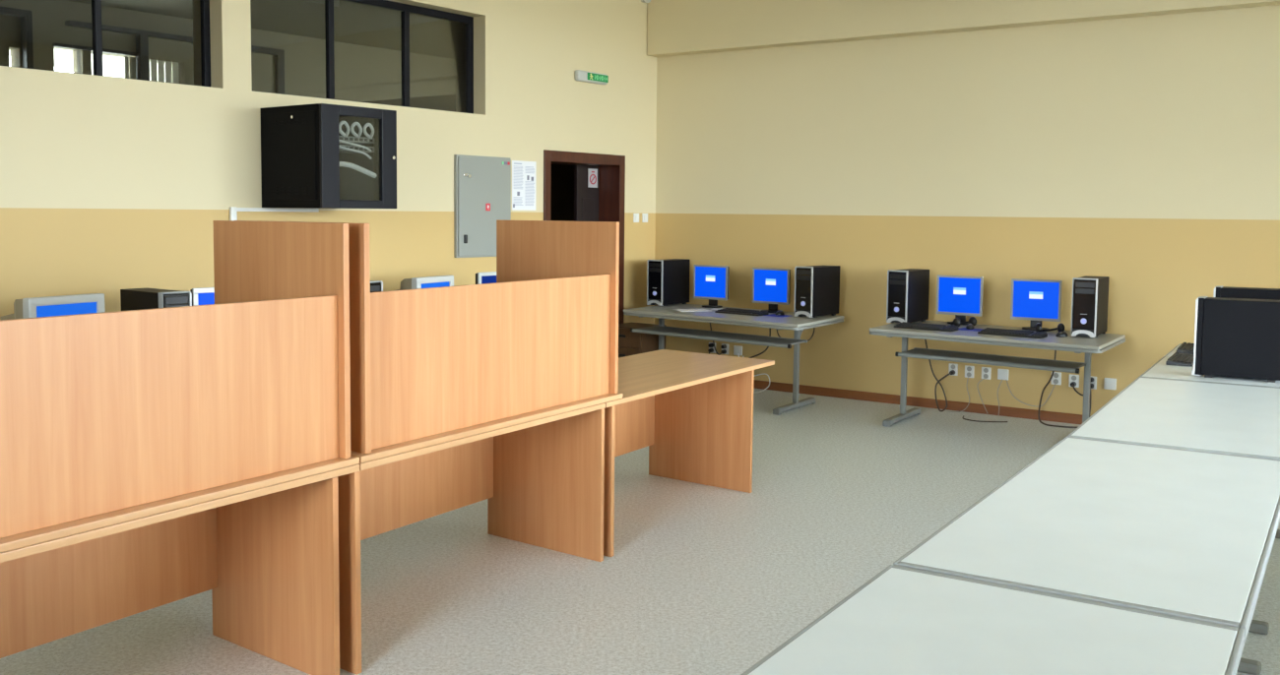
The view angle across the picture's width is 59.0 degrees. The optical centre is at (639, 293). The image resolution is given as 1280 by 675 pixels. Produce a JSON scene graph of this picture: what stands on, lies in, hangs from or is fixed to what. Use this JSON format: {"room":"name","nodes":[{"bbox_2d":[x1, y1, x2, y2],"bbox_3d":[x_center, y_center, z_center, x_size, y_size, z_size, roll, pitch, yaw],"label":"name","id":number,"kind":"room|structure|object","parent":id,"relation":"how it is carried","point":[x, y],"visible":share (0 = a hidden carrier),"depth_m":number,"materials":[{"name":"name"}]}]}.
{"room":"computer lab","nodes":[
{"label":"computer lab","id":0,"kind":"room"},
{"bbox_2d":[9,48,165,82],"bbox_3d":[3.527,-2.760,7.818,25.000,0.200,28.000,1,4,0],"label":"sky","id":1,"kind":"structure","parent":0,"point":[112,66],"depth_m":16.92,"materials":[{"name":"white"}]},
{"bbox_2d":[0,0,450,101],"bbox_3d":[-5.715,-1.159,11.778,0.201,3.750,14.000,4,5,38],"label":"wall","id":2,"kind":"structure","parent":0,"point":[362,73],"depth_m":13.13,"materials":[{"name":"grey paint"}]},
{"bbox_2d":[0,5,192,83],"bbox_3d":[-5.658,-1.984,11.617,0.240,1.620,3.100,4,5,38],"label":"window","id":3,"kind":"structure","parent":2,"relation":"in","point":[139,65],"depth_m":11.91,"materials":[{"name":"black"}]},
{"bbox_2d":[124,56,179,83],"bbox_3d":[-5.229,-1.859,12.163,0.004,1.300,0.605,4,5,38],"label":"vertical blind","id":4,"kind":"object","parent":3,"relation":"attached to","point":[157,66],"depth_m":12.15,"materials":[{"name":"beige fabric"}]},
{"bbox_2d":[191,42,284,94],"bbox_3d":[-4.587,-1.109,13.035,0.060,3.490,1.160,4,5,38],"label":"door","id":5,"kind":"structure","parent":2,"relation":"in","point":[279,54],"depth_m":13.31,"materials":[{"name":"black"}]},
{"bbox_2d":[67,0,447,58],"bbox_3d":[-3.774,-2.872,10.164,4.640,0.058,13.980,4,5,38],"label":"ceiling","id":6,"kind":"structure","parent":0,"point":[353,23],"depth_m":12.52,"materials":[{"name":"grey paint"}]},
{"bbox_2d":[252,0,339,10],"bbox_3d":[-5.522,-2.652,7.796,0.400,0.189,8.100,4,5,38],"label":"trim","id":7,"kind":"structure","parent":6,"relation":"attached to","point":[310,5],"depth_m":10.75,"materials":[{"name":"brown paint"}]},
{"bbox_2d":[0,0,657,323],"bbox_3d":[-4.259,-0.697,5.616,0.340,3.750,14.000,4,5,38],"label":"wall","id":8,"kind":"structure","parent":0,"point":[108,185],"depth_m":7.43,"materials":[{"name":"paint"}]},
{"bbox_2d":[0,0,210,87],"bbox_3d":[-3.541,-1.671,6.442,0.043,0.796,2.382,4,5,38],"label":"window","id":9,"kind":"structure","parent":8,"relation":"in","point":[96,4],"depth_m":7.33,"materials":[{"name":"black"}]},
{"bbox_2d":[229,206,319,220],"bbox_3d":[-2.467,-0.119,7.692,0.022,0.932,0.690,4,5,38],"label":"cable trunking","id":10,"kind":"object","parent":8,"relation":"attached to","point":[232,210],"visible":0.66,"depth_m":7.56,"materials":[{"name":"white plastic"}]},
{"bbox_2d":[259,103,396,208],"bbox_3d":[-2.085,-0.905,7.597,0.665,0.662,0.622,4,5,38],"label":"upper cabinet","id":11,"kind":"object","parent":8,"relation":"attached to","point":[314,156],"visible":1,"depth_m":7.42,"materials":[{"name":"black metal"}]},
{"bbox_2d":[252,0,473,113],"bbox_3d":[-2.029,-1.799,8.396,0.043,0.794,2.148,4,5,38],"label":"window","id":12,"kind":"structure","parent":8,"relation":"in","point":[458,30],"depth_m":9.01,"materials":[{"name":"black"}]},
{"bbox_2d":[453,154,511,257],"bbox_3d":[-1.260,-0.706,9.178,0.066,0.816,0.606,4,5,38],"label":"electrical panel","id":13,"kind":"object","parent":8,"relation":"attached to","point":[481,184],"visible":0.94,"depth_m":9.11,"materials":[{"name":"grey metal"}]},
{"bbox_2d":[512,160,536,210],"bbox_3d":[-0.979,-0.915,9.575,0.004,0.415,0.294,4,5,38],"label":"notice sheet","id":14,"kind":"object","parent":8,"relation":"attached to","point":[524,173],"visible":1,"depth_m":9.57,"materials":[{"name":"white paper"}]},
{"bbox_2d":[543,149,625,323],"bbox_3d":[-0.631,-0.204,10.360,0.363,2.150,1.109,4,5,38],"label":"door","id":15,"kind":"structure","parent":8,"relation":"in","point":[604,203],"depth_m":10.58,"materials":[{"name":"brown wood"}]},
{"bbox_2d":[587,168,597,188],"bbox_3d":[-0.441,-1.086,10.636,0.005,0.176,0.134,4,5,38],"label":"door sign","id":16,"kind":"object","parent":15,"relation":"attached to","point":[592,173],"visible":1,"depth_m":10.63,"materials":[{"name":"grey paper"}]},
{"bbox_2d":[575,69,608,84],"bbox_3d":[-0.433,-1.938,10.146,0.064,0.095,0.410,4,5,38],"label":"exit light","id":17,"kind":"object","parent":8,"relation":"attached to","point":[580,76],"visible":1,"depth_m":10.10,"materials":[{"name":"green plastic"}]},
{"bbox_2d":[633,213,639,222],"bbox_3d":[-0.034,-0.724,10.808,0.019,0.085,0.082,4,5,38],"label":"light switch","id":18,"kind":"object","parent":8,"relation":"attached to","point":[635,216],"visible":1,"depth_m":10.79,"materials":[{"name":"white plastic"}]},
{"bbox_2d":[641,213,647,222],"bbox_3d":[0.052,-0.732,10.919,0.019,0.085,0.082,4,5,38],"label":"light switch","id":19,"kind":"object","parent":8,"relation":"attached to","point":[644,216],"visible":1,"depth_m":10.90,"materials":[{"name":"white plastic"}]},
{"bbox_2d":[360,94,574,221],"bbox_3d":[-1.561,-0.481,10.949,1.855,2.600,2.100,4,5,38],"label":"wall","id":20,"kind":"structure","parent":0,"point":[561,175],"depth_m":11.47,"materials":[{"name":"brown paint"}]},
{"bbox_2d":[0,388,1279,674],"bbox_3d":[3.489,1.179,8.104,25.000,0.200,28.000,1,4,0],"label":"floor","id":21,"kind":"structure","parent":0,"point":[698,579],"depth_m":5.13,"materials":[{"name":"grey carpet"}]},
{"bbox_2d":[0,464,359,674],"bbox_3d":[-1.758,0.990,3.487,0.831,0.745,1.781,3,5,32],"label":"computer desk","id":22,"kind":"object","parent":21,"relation":"on","point":[268,556],"visible":0.61,"depth_m":3.95,"materials":[{"name":"brown wood"}]},
{"bbox_2d":[0,219,622,553],"bbox_3d":[-1.291,0.154,4.139,0.793,0.835,3.472,3,5,32],"label":"partition","id":23,"kind":"object","parent":22,"relation":"on","point":[107,418],"depth_m":3.81,"materials":[{"name":"brown wood"}]},
{"bbox_2d":[336,402,605,674],"bbox_3d":[-0.908,0.899,4.854,0.831,0.745,1.645,3,5,32],"label":"computer desk","id":24,"kind":"object","parent":21,"relation":"on","point":[542,480],"visible":0.45,"depth_m":5.31,"materials":[{"name":"brown wood"}]},
{"bbox_2d":[618,322,666,358],"bbox_3d":[-0.046,0.580,10.515,0.400,0.575,0.436,3,5,35],"label":"drawer pedestal","id":25,"kind":"object","parent":21,"relation":"on","point":[629,344],"visible":0.31,"depth_m":10.33,"materials":[{"name":"brown wood"}]},
{"bbox_2d":[603,349,774,557],"bbox_3d":[-0.009,0.802,6.298,0.831,0.745,1.909,3,5,32],"label":"computer desk","id":26,"kind":"object","parent":21,"relation":"on","point":[693,412],"visible":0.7,"depth_m":6.69,"materials":[{"name":"brown wood"}]},
{"bbox_2d":[623,303,844,415],"bbox_3d":[0.790,0.543,9.861,1.972,0.760,0.941,4,5,41],"label":"table","id":27,"kind":"object","parent":21,"relation":"on","point":[797,324],"visible":0.77,"depth_m":9.46,"materials":[{"name":"grey metal"}]},
{"bbox_2d":[646,258,690,306],"bbox_3d":[0.266,-0.110,10.591,0.172,0.425,0.461,4,5,36],"label":"computer tower","id":28,"kind":"object","parent":27,"relation":"on","point":[668,280],"visible":1,"depth_m":10.46,"materials":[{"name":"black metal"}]},
{"bbox_2d":[672,309,710,312],"bbox_3d":[0.461,0.147,9.996,0.296,0.004,0.210,-1,4,-20],"label":"paper sheet","id":29,"kind":"object","parent":27,"relation":"on","point":[679,310],"visible":1,"depth_m":9.97,"materials":[{"name":"white paper"}]},
{"bbox_2d":[693,264,729,308],"bbox_3d":[0.662,-0.069,10.360,0.365,0.386,0.170,4,5,36],"label":"monitor","id":30,"kind":"object","parent":27,"relation":"on","point":[711,283],"visible":1,"depth_m":10.33,"materials":[{"name":"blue plastic"}]},
{"bbox_2d":[709,322,726,355],"bbox_3d":[0.721,0.372,10.603,0.213,0.411,0.050,-2,5,-33],"label":"power cable","id":31,"kind":"object","parent":27,"relation":"hanging from","point":[724,352],"visible":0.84,"depth_m":10.63,"materials":[{"name":"black plastic"}]},
{"bbox_2d":[638,325,805,345],"bbox_3d":[0.655,0.356,9.703,1.674,0.014,0.327,4,6,41],"label":"shelf","id":32,"kind":"object","parent":27,"relation":"attached to","point":[655,330],"depth_m":9.59,"materials":[{"name":"grey metal"}]},
{"bbox_2d":[714,308,768,316],"bbox_3d":[0.872,0.156,9.719,0.456,0.034,0.156,4,6,42],"label":"keyboard","id":33,"kind":"object","parent":27,"relation":"on","point":[725,310],"visible":1,"depth_m":9.67,"materials":[{"name":"black plastic"}]},
{"bbox_2d":[752,267,790,313],"bbox_3d":[1.160,-0.032,9.916,0.365,0.386,0.170,4,5,36],"label":"monitor","id":34,"kind":"object","parent":27,"relation":"on","point":[771,287],"visible":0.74,"depth_m":9.88,"materials":[{"name":"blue plastic"}]},
{"bbox_2d":[763,314,789,317],"bbox_3d":[1.165,0.185,9.572,0.200,0.003,0.170,4,6,41],"label":"mouse pad","id":35,"kind":"object","parent":27,"relation":"on","point":[771,315],"visible":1,"depth_m":9.57,"materials":[{"name":"blue fabric"}]},
{"bbox_2d":[775,310,784,316],"bbox_3d":[1.187,0.162,9.604,0.060,0.040,0.103,4,5,40],"label":"computer mouse","id":36,"kind":"object","parent":35,"relation":"on","point":[779,313],"visible":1,"depth_m":9.57,"materials":[{"name":"black plastic"}]},
{"bbox_2d":[776,327,815,341],"bbox_3d":[1.344,0.329,9.892,0.377,0.210,0.078,-1,4,-19],"label":"cable","id":37,"kind":"object","parent":27,"relation":"hanging from","point":[813,328],"visible":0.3,"depth_m":9.91,"materials":[{"name":"black plastic"}]},
{"bbox_2d":[794,265,839,318],"bbox_3d":[1.498,-0.023,9.567,0.172,0.425,0.461,4,5,40],"label":"computer tower","id":38,"kind":"object","parent":27,"relation":"on","point":[816,288],"visible":1,"depth_m":9.44,"materials":[{"name":"black metal"}]},
{"bbox_2d":[742,355,769,393],"bbox_3d":[1.022,0.728,10.154,0.366,0.310,0.103,5,6,44],"label":"cable","id":39,"kind":"object","parent":21,"relation":"on","point":[742,355],"visible":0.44,"depth_m":10.08,"materials":[{"name":"white plastic"}]},
{"bbox_2d":[924,339,955,411],"bbox_3d":[2.476,0.625,9.338,0.312,0.697,0.109,-1,4,-17],"label":"power cable","id":40,"kind":"object","parent":21,"relation":"on","point":[952,372],"visible":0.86,"depth_m":9.36,"materials":[{"name":"brown plastic"}]},
{"bbox_2d":[949,377,969,412],"bbox_3d":[2.628,0.830,9.327,0.170,0.301,0.053,1,4,2],"label":"cable","id":41,"kind":"object","parent":21,"relation":"on","point":[968,377],"visible":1,"depth_m":9.32,"materials":[{"name":"grey plastic"}]},
{"bbox_2d":[961,415,1007,422],"bbox_3d":[2.718,1.002,8.979,0.368,0.010,0.157,3,5,35],"label":"cable","id":42,"kind":"object","parent":21,"relation":"on","point":[963,416],"visible":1,"depth_m":8.92,"materials":[{"name":"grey plastic"}]},
{"bbox_2d":[740,565,1244,674],"bbox_3d":[0.435,1.133,1.856,0.800,0.740,1.998,3,5,32],"label":"table","id":43,"kind":"object","parent":21,"relation":"on","point":[902,620],"visible":1,"depth_m":2.40,"materials":[{"name":"laminate"}]},
{"bbox_2d":[869,320,1125,427],"bbox_3d":[2.652,0.661,8.502,1.808,0.760,0.945,4,5,39],"label":"table","id":44,"kind":"object","parent":21,"relation":"on","point":[1103,343],"visible":0.73,"depth_m":8.17,"materials":[{"name":"white laminate"}]},
{"bbox_2d":[886,268,929,323],"bbox_3d":[2.153,0.018,9.095,0.172,0.425,0.461,4,5,36],"label":"computer tower","id":45,"kind":"object","parent":44,"relation":"on","point":[908,289],"visible":0.9,"depth_m":8.95,"materials":[{"name":"black metal"}]},
{"bbox_2d":[894,321,959,331],"bbox_3d":[2.169,0.251,8.593,0.456,0.034,0.156,4,5,37],"label":"keyboard","id":46,"kind":"object","parent":44,"relation":"on","point":[916,326],"visible":1,"depth_m":8.56,"materials":[{"name":"black plastic"}]},
{"bbox_2d":[936,274,983,324],"bbox_3d":[2.545,0.049,8.991,0.365,0.386,0.170,3,5,33],"label":"monitor","id":47,"kind":"object","parent":44,"relation":"on","point":[961,296],"visible":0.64,"depth_m":8.96,"materials":[{"name":"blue plastic"}]},
{"bbox_2d":[950,317,976,326],"bbox_3d":[2.495,0.217,8.806,0.215,0.076,0.160,-2,5,-30],"label":"headset","id":48,"kind":"object","parent":44,"relation":"on","point":[956,322],"visible":0.94,"depth_m":8.78,"materials":[{"name":"black plastic"}]},
{"bbox_2d":[953,318,960,326],"bbox_3d":[2.443,0.222,8.726,0.045,0.076,0.075,-2,5,-30],"label":"ear cup","id":49,"kind":"object","parent":48,"relation":"on","point":[956,322],"depth_m":8.70,"materials":[{"name":"black plastic"}]},
{"bbox_2d":[968,317,976,326],"bbox_3d":[2.590,0.218,8.811,0.045,0.076,0.075,-2,5,-30],"label":"ear cup","id":50,"kind":"object","parent":48,"relation":"on","point":[972,320],"depth_m":8.79,"materials":[{"name":"black plastic"}]},
{"bbox_2d":[959,327,983,331],"bbox_3d":[2.514,0.272,8.569,0.200,0.003,0.170,4,5,39],"label":"mouse pad","id":51,"kind":"object","parent":44,"relation":"on","point":[962,329],"visible":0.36,"depth_m":8.52,"materials":[{"name":"blue fabric"}]},
{"bbox_2d":[965,323,974,329],"bbox_3d":[2.511,0.247,8.608,0.060,0.040,0.103,2,4,20],"label":"computer mouse","id":52,"kind":"object","parent":51,"relation":"on","point":[970,326],"visible":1,"depth_m":8.57,"materials":[{"name":"black plastic"}]},
{"bbox_2d":[902,348,1085,369],"bbox_3d":[2.565,0.477,8.304,1.328,0.014,0.328,4,5,39],"label":"shelf","id":53,"kind":"object","parent":44,"relation":"attached to","point":[925,353],"depth_m":8.23,"materials":[{"name":"grey"}]},
{"bbox_2d":[977,327,1047,338],"bbox_3d":[2.698,0.285,8.203,0.456,0.034,0.156,4,5,38],"label":"keyboard","id":54,"kind":"object","parent":44,"relation":"on","point":[989,331],"visible":1,"depth_m":8.17,"materials":[{"name":"black plastic"}]},
{"bbox_2d":[1010,278,1062,330],"bbox_3d":[3.010,0.082,8.597,0.365,0.386,0.170,3,5,30],"label":"monitor","id":55,"kind":"object","parent":44,"relation":"on","point":[1037,301],"visible":0.86,"depth_m":8.56,"materials":[{"name":"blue plastic"}]},
{"bbox_2d":[1034,322,1064,331],"bbox_3d":[3.022,0.252,8.401,0.215,0.076,0.160,0,4,-5],"label":"headset","id":56,"kind":"object","parent":44,"relation":"on","point":[1060,327],"visible":0.93,"depth_m":8.34,"materials":[{"name":"black plastic"}]},
{"bbox_2d":[1034,322,1042,331],"bbox_3d":[2.941,0.255,8.351,0.045,0.076,0.075,0,4,-5],"label":"ear cup","id":57,"kind":"object","parent":56,"relation":"on","point":[1038,328],"depth_m":8.33,"materials":[{"name":"black plastic"}]},
{"bbox_2d":[1057,322,1064,331],"bbox_3d":[3.110,0.255,8.366,0.045,0.076,0.075,0,4,-5],"label":"ear cup","id":58,"kind":"object","parent":56,"relation":"on","point":[1060,327],"depth_m":8.34,"materials":[{"name":"black plastic"}]},
{"bbox_2d":[1055,330,1067,337],"bbox_3d":[3.035,0.289,8.148,0.103,0.040,0.060,-2,5,-30],"label":"computer mouse","id":59,"kind":"object","parent":44,"relation":"on","point":[1059,334],"visible":1,"depth_m":8.12,"materials":[{"name":"black plastic"}]},
{"bbox_2d":[1070,275,1109,337],"bbox_3d":[3.283,0.090,8.260,0.172,0.425,0.461,3,5,32],"label":"computer tower","id":60,"kind":"object","parent":44,"relation":"on","point":[1090,294],"visible":1,"depth_m":8.09,"materials":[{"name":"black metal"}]},
{"bbox_2d":[893,437,1279,674],"bbox_3d":[1.517,1.020,3.548,0.800,0.740,1.998,3,5,32],"label":"table","id":61,"kind":"object","parent":21,"relation":"on","point":[1179,533],"visible":0.76,"depth_m":3.20,"materials":[{"name":"laminate"}]},
{"bbox_2d":[1066,377,1279,635],"bbox_3d":[2.585,0.906,5.256,0.800,0.740,1.996,3,5,31],"label":"table","id":62,"kind":"object","parent":21,"relation":"on","point":[1201,416],"visible":0.52,"depth_m":4.99,"materials":[{"name":"laminate"}]},
{"bbox_2d":[1139,343,1279,387],"bbox_3d":[3.623,0.793,6.952,0.800,0.740,1.961,3,5,31],"label":"table","id":63,"kind":"object","parent":21,"relation":"on","point":[1160,369],"visible":0.12,"depth_m":6.31,"materials":[{"name":"laminate"}]},
{"bbox_2d":[1165,352,1193,367],"bbox_3d":[3.346,0.402,6.954,0.156,0.034,0.456,3,5,31],"label":"keyboard","id":64,"kind":"object","parent":63,"relation":"on","point":[1178,359],"visible":0.85,"depth_m":6.82,"materials":[{"name":"black plastic"}]},
{"bbox_2d":[1176,342,1194,354],"bbox_3d":[3.673,0.364,7.526,0.156,0.034,0.456,3,5,30],"label":"keyboard","id":65,"kind":"object","parent":63,"relation":"on","point":[1184,348],"visible":0.54,"depth_m":7.41,"materials":[{"name":"black plastic"}]},
{"bbox_2d":[1191,296,1279,383],"bbox_3d":[3.321,0.247,6.260,0.461,0.442,0.172,3,5,31],"label":"computer tower","id":66,"kind":"object","parent":63,"relation":"on","point":[1237,338],"visible":1,"depth_m":6.20,"materials":[{"name":"black metal"}]},
{"bbox_2d":[1213,285,1279,300],"bbox_3d":[3.920,0.182,7.245,0.461,0.442,0.172,3,5,31],"label":"computer tower","id":67,"kind":"object","parent":63,"relation":"on","point":[1223,291],"visible":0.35,"depth_m":7.19,"materials":[{"name":"black metal"}]},
{"bbox_3d":[-2.830,0.780,6.252,0.900,0.740,2.000,4,5,38],"label":"table","id":68,"kind":"object","parent":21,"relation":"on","visible":0},
{"bbox_2d":[0,293,104,319],"bbox_3d":[-3.081,0.218,5.861,0.385,0.432,0.425,3,5,28],"label":"monitor","id":69,"kind":"object","parent":68,"relation":"on","point":[62,305],"visible":0.18,"depth_m":5.73,"materials":[{"name":"grey"}]},
{"bbox_2d":[120,287,191,311],"bbox_3d":[-2.714,0.190,6.352,0.461,0.425,0.172,4,5,38],"label":"computer tower","id":70,"kind":"object","parent":68,"relation":"on","point":[130,298],"visible":0.34,"depth_m":6.25,"materials":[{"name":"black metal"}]},
{"bbox_2d":[190,287,214,306],"bbox_3d":[-2.389,0.177,6.477,0.170,0.439,0.400,4,5,38],"label":"monitor","id":71,"kind":"object","parent":68,"relation":"on","point":[203,295],"visible":0.11,"depth_m":6.33,"materials":[{"name":"white plastic"}]},
{"bbox_3d":[-1.516,0.670,7.950,0.900,0.740,2.000,4,5,38],"label":"table","id":72,"kind":"object","parent":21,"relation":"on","visible":0},
{"bbox_2d":[370,280,383,292],"bbox_3d":[-1.895,0.121,7.410,0.461,0.425,0.172,4,5,38],"label":"computer tower","id":73,"kind":"object","parent":72,"relation":"on","point":[375,286],"visible":0.17,"depth_m":7.29,"materials":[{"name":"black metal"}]},
{"bbox_2d":[396,275,453,290],"bbox_3d":[-1.562,0.090,7.824,0.385,0.432,0.405,3,5,28],"label":"monitor","id":74,"kind":"object","parent":72,"relation":"on","point":[438,281],"visible":0.22,"depth_m":7.65,"materials":[{"name":"grey plastic"}]},
{"bbox_2d":[475,271,496,284],"bbox_3d":[-1.052,0.061,8.206,0.170,0.446,0.400,4,5,38],"label":"monitor","id":75,"kind":"object","parent":72,"relation":"on","point":[489,277],"visible":0.06,"depth_m":8.07,"materials":[{"name":"white plastic"}]},
{"bbox_2d":[654,4,1279,415],"bbox_3d":[3.912,-0.833,8.605,9.640,3.750,0.300,3,5,35],"label":"wall","id":76,"kind":"structure","parent":0,"point":[1142,154],"depth_m":9.20,"materials":[{"name":"paint"}]},
{"bbox_2d":[721,343,728,354],"bbox_3d":[0.804,0.521,10.680,0.076,0.100,0.014,3,5,35],"label":"wall socket","id":77,"kind":"object","parent":76,"relation":"attached to","point":[727,345],"visible":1,"depth_m":10.66,"materials":[{"name":"white plastic"}]},
{"bbox_2d":[733,345,742,355],"bbox_3d":[0.916,0.531,10.599,0.088,0.088,0.018,3,5,35],"label":"wall socket","id":78,"kind":"object","parent":76,"relation":"attached to","point":[736,349],"visible":0.96,"depth_m":10.59,"materials":[{"name":"white plastic"}]},
{"bbox_2d":[753,380,1090,425],"bbox_3d":[3.610,0.995,8.743,8.490,0.077,0.016,3,5,35],"label":"baseboard","id":79,"kind":"structure","parent":76,"relation":"attached to","point":[1045,416],"depth_m":9.56,"materials":[{"name":"brown wood"}]},
{"bbox_2d":[948,363,958,376],"bbox_3d":[2.606,0.631,9.423,0.076,0.100,0.014,3,5,35],"label":"wall socket","id":80,"kind":"object","parent":76,"relation":"attached to","point":[952,366],"visible":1,"depth_m":9.41,"materials":[{"name":"white plastic"}]},
{"bbox_2d":[646,0,1279,57],"bbox_3d":[3.598,-2.387,8.432,8.490,0.632,0.175,3,5,35],"label":"ceiling","id":81,"kind":"structure","parent":76,"relation":"attached to","point":[675,28],"depth_m":9.60,"materials":[{"name":"beige paint"}]},
{"bbox_2d":[964,365,974,378],"bbox_3d":[2.719,0.644,9.345,0.076,0.100,0.015,3,5,35],"label":"wall socket","id":82,"kind":"object","parent":76,"relation":"attached to","point":[969,370],"visible":1,"depth_m":9.34,"materials":[{"name":"white plastic"}]},
{"bbox_2d":[981,367,991,380],"bbox_3d":[2.833,0.651,9.265,0.076,0.100,0.014,3,5,35],"label":"wall socket","id":83,"kind":"object","parent":76,"relation":"attached to","point":[986,371],"visible":1,"depth_m":9.26,"materials":[{"name":"white plastic"}]},
{"bbox_2d":[997,369,1008,381],"bbox_3d":[2.945,0.656,9.186,0.088,0.088,0.018,3,5,35],"label":"wall socket","id":84,"kind":"object","parent":76,"relation":"attached to","point":[1002,374],"visible":1,"depth_m":9.18,"materials":[{"name":"white plastic"}]},
{"bbox_2d":[997,380,1002,415],"bbox_3d":[2.913,0.840,9.186,0.047,0.294,0.030,-3,6,-41],"label":"cable","id":85,"kind":"object","parent":84,"relation":"hanging from","point":[1001,380],"visible":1,"depth_m":9.18,"materials":[{"name":"grey plastic"}]},
{"bbox_2d":[1006,381,1055,406],"bbox_3d":[3.109,0.795,9.041,0.395,0.199,0.047,3,5,35],"label":"cable","id":86,"kind":"object","parent":76,"relation":"attached to","point":[1006,381],"visible":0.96,"depth_m":9.02,"materials":[{"name":"grey plastic"}]},
{"bbox_2d":[1050,372,1061,384],"bbox_3d":[3.289,0.670,8.947,0.076,0.100,0.014,3,5,35],"label":"wall socket","id":87,"kind":"object","parent":76,"relation":"attached to","point":[1056,378],"visible":1,"depth_m":8.94,"materials":[{"name":"white plastic"}]},
{"bbox_2d":[1068,374,1079,387],"bbox_3d":[3.399,0.684,8.871,0.076,0.100,0.015,3,5,35],"label":"wall socket","id":88,"kind":"object","parent":76,"relation":"attached to","point":[1072,378],"visible":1,"depth_m":8.86,"materials":[{"name":"white plastic"}]},
{"bbox_2d":[1070,382,1090,396],"bbox_3d":[3.394,0.576,8.658,0.108,0.443,0.415,1,4,6],"label":"power cable","id":89,"kind":"object","parent":88,"relation":"attached to","point":[1072,384],"visible":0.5,"depth_m":8.82,"materials":[{"name":"brown plastic"}]},
{"bbox_2d":[1090,376,1096,389],"bbox_3d":[3.508,0.692,8.795,0.076,0.100,0.014,3,5,35],"label":"wall socket","id":90,"kind":"object","parent":76,"relation":"attached to","point":[1094,383],"visible":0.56,"depth_m":8.77,"materials":[{"name":"white plastic"}]},
{"bbox_2d":[1037,350,1093,428],"bbox_3d":[3.312,0.680,8.742,0.409,0.701,0.150,1,4,6],"label":"power cable","id":91,"kind":"object","parent":90,"relation":"attached to","point":[1092,378],"visible":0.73,"depth_m":8.75,"materials":[{"name":"brown plastic"}]},
{"bbox_2d":[1103,378,1116,389],"bbox_3d":[3.620,0.695,8.715,0.088,0.088,0.018,3,5,35],"label":"wall socket","id":92,"kind":"object","parent":76,"relation":"attached to","point":[1110,384],"visible":1,"depth_m":8.71,"materials":[{"name":"white plastic"}]},
{"bbox_3d":[0.688,0.512,10.760,0.076,0.100,0.015,3,5,35],"label":"wall socket","id":93,"kind":"object","parent":76,"relation":"attached to","visible":0},
{"bbox_2d":[707,328,770,358],"bbox_3d":[0.907,0.428,10.357,0.077,0.463,0.935,-2,5,-34],"label":"power cable","id":94,"kind":"object","parent":93,"relation":"attached to","point":[709,345],"visible":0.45,"depth_m":10.25,"materials":[{"name":"brown plastic"}]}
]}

